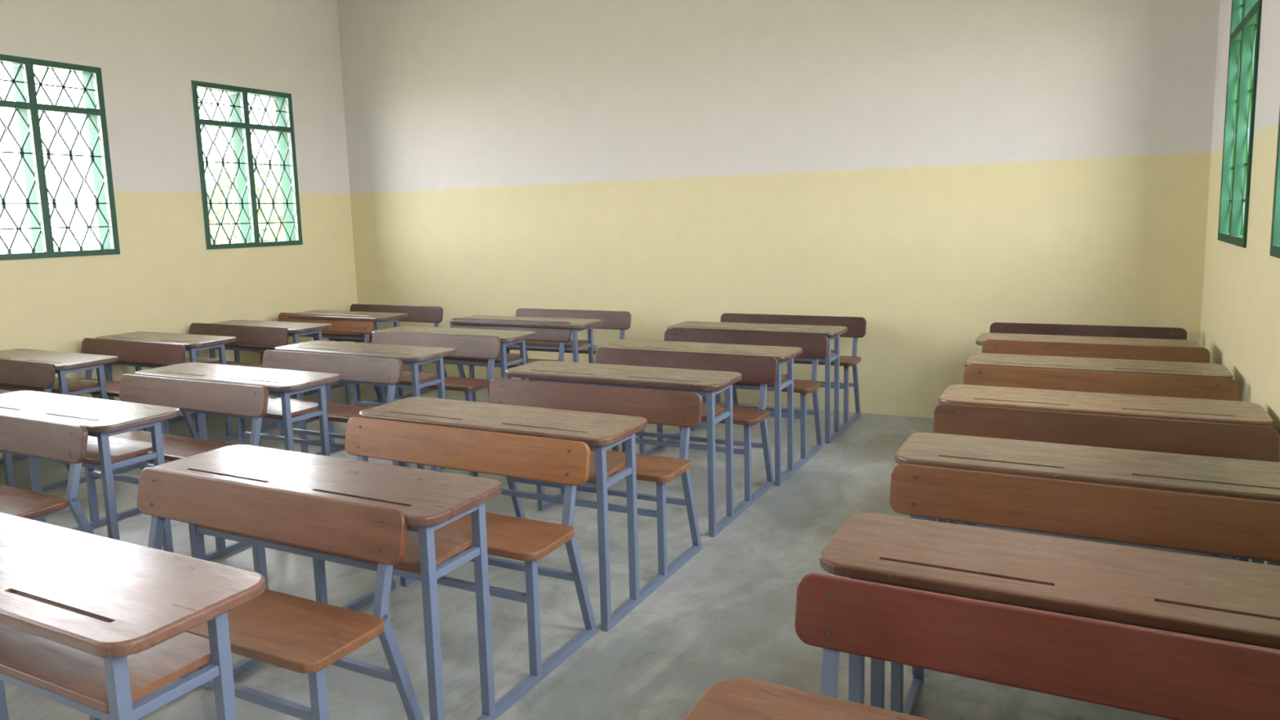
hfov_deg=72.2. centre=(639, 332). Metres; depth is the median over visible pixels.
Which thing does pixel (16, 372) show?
school desk
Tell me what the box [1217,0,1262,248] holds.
window
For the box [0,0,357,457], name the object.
wall
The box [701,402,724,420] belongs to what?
shelf
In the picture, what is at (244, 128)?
window
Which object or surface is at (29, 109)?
window
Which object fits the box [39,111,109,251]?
window grille
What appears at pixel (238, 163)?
window grille
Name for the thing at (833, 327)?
school desk
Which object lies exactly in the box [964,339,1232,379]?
school desk
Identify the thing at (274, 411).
shelf
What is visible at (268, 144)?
tree
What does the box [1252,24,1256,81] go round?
window pane
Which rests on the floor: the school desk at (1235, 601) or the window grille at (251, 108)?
the school desk at (1235, 601)
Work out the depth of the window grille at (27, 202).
6.37 m
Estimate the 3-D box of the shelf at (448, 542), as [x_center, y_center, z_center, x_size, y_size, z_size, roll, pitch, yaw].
[-1.006,0.648,2.880,0.992,0.020,0.290,2,9,27]
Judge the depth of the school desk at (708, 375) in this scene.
4.79 m
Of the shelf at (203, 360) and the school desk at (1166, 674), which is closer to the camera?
the school desk at (1166, 674)
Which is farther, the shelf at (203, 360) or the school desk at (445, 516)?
the shelf at (203, 360)
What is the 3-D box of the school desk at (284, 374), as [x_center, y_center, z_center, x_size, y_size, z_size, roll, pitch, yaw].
[-2.154,0.571,5.265,1.312,0.792,0.960,2,9,27]
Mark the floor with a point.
(728, 611)
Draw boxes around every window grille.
[0,61,26,102]
[0,108,40,253]
[34,67,96,108]
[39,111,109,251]
[197,88,241,122]
[200,124,250,244]
[248,94,287,126]
[250,129,294,241]
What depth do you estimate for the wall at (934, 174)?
6.96 m
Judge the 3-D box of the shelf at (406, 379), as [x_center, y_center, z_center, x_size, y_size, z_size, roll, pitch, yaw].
[-1.793,0.280,5.808,0.992,0.020,0.290,2,9,27]
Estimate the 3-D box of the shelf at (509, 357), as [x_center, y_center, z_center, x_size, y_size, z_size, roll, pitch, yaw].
[-1.360,0.170,6.547,0.992,0.020,0.290,2,9,27]
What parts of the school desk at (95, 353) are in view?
seat, backrest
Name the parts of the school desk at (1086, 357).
backrest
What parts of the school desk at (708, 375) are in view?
backrest, seat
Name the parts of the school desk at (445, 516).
backrest, seat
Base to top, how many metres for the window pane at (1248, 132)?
0.293 m
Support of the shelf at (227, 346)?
attached to the school desk at (296, 327)
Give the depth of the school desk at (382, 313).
8.26 m
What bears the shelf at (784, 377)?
attached to the school desk at (784, 347)
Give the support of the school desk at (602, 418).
on the floor
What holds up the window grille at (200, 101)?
attached to the wall at (164, 277)
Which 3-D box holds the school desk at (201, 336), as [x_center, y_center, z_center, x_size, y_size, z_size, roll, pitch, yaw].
[-3.483,0.378,6.987,1.200,0.792,0.960,2,9,27]
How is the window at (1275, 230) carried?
attached to the wall at (1240, 322)
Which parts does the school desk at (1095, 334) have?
backrest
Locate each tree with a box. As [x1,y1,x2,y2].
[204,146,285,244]
[210,141,284,244]
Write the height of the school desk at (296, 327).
0.792 m
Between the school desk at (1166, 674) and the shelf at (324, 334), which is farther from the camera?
the shelf at (324, 334)
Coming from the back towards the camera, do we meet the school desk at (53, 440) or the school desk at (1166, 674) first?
the school desk at (53, 440)
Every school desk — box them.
[0,337,199,483]
[0,358,80,491]
[0,373,268,560]
[0,413,94,533]
[0,466,424,719]
[95,323,298,442]
[134,350,410,467]
[154,417,597,719]
[208,312,379,422]
[274,330,501,470]
[285,303,447,403]
[359,377,702,631]
[371,317,571,399]
[449,308,631,401]
[505,347,777,537]
[595,328,827,485]
[667,313,866,443]
[682,573,1279,719]
[819,463,1279,715]
[894,403,1279,675]
[938,364,1273,559]
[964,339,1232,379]
[975,322,1202,347]
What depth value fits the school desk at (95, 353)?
6.01 m
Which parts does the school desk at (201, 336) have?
seat, backrest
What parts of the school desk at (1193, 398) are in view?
frame, backrest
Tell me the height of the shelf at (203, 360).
0.020 m
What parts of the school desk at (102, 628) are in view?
backrest, seat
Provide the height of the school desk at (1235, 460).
0.792 m
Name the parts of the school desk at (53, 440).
seat, backrest, frame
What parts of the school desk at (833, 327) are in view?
backrest, seat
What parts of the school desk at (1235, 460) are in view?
frame, backrest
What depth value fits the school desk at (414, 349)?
5.98 m
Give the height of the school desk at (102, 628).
0.792 m
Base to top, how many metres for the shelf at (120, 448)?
0.020 m
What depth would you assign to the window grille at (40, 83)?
6.63 m
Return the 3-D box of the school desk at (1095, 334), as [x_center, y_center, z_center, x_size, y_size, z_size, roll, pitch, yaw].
[2.841,0.389,5.639,1.206,0.792,0.960,2,9,27]
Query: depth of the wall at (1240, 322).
4.06 m
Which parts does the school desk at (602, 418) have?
backrest, seat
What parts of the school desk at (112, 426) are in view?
seat, backrest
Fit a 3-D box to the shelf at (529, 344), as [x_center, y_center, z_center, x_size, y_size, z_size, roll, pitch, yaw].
[-0.902,0.072,7.193,0.992,0.020,0.290,2,9,27]
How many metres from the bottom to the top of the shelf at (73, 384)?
0.020 m
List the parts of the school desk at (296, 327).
backrest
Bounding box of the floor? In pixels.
[0,382,1208,719]
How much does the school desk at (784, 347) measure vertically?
0.792 m
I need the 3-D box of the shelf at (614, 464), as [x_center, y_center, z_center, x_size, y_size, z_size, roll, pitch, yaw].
[-0.543,0.527,3.700,0.992,0.020,0.290,2,9,27]
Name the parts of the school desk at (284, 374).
frame, seat, backrest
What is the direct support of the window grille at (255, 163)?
attached to the wall at (164, 277)
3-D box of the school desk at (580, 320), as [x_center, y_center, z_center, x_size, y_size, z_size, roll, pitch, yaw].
[-0.809,0.237,7.510,1.312,0.792,0.960,2,9,27]
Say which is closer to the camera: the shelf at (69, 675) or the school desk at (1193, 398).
the shelf at (69, 675)
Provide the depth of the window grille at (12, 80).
6.31 m
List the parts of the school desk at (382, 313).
seat, backrest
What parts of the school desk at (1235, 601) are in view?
backrest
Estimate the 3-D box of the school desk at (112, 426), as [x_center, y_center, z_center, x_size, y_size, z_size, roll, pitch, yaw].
[-2.614,0.691,4.460,1.312,0.792,0.960,2,9,27]
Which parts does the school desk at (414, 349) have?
backrest, seat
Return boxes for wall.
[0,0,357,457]
[336,0,1219,418]
[1200,0,1279,564]
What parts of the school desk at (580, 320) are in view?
frame, seat, backrest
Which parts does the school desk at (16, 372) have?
backrest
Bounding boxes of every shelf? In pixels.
[0,376,97,392]
[0,623,211,712]
[83,435,152,464]
[120,355,219,365]
[195,524,472,573]
[224,342,293,350]
[264,398,318,418]
[309,331,372,337]
[399,371,437,384]
[443,353,519,363]
[512,338,587,347]
[586,453,626,482]
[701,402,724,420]
[734,374,786,386]
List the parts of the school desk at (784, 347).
backrest, seat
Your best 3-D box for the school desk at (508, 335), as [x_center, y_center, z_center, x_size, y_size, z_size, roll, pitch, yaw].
[-1.267,0.335,6.864,1.312,0.792,0.960,2,9,27]
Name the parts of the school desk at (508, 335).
frame, seat, backrest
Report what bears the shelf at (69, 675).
attached to the school desk at (102, 628)
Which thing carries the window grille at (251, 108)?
attached to the wall at (164, 277)

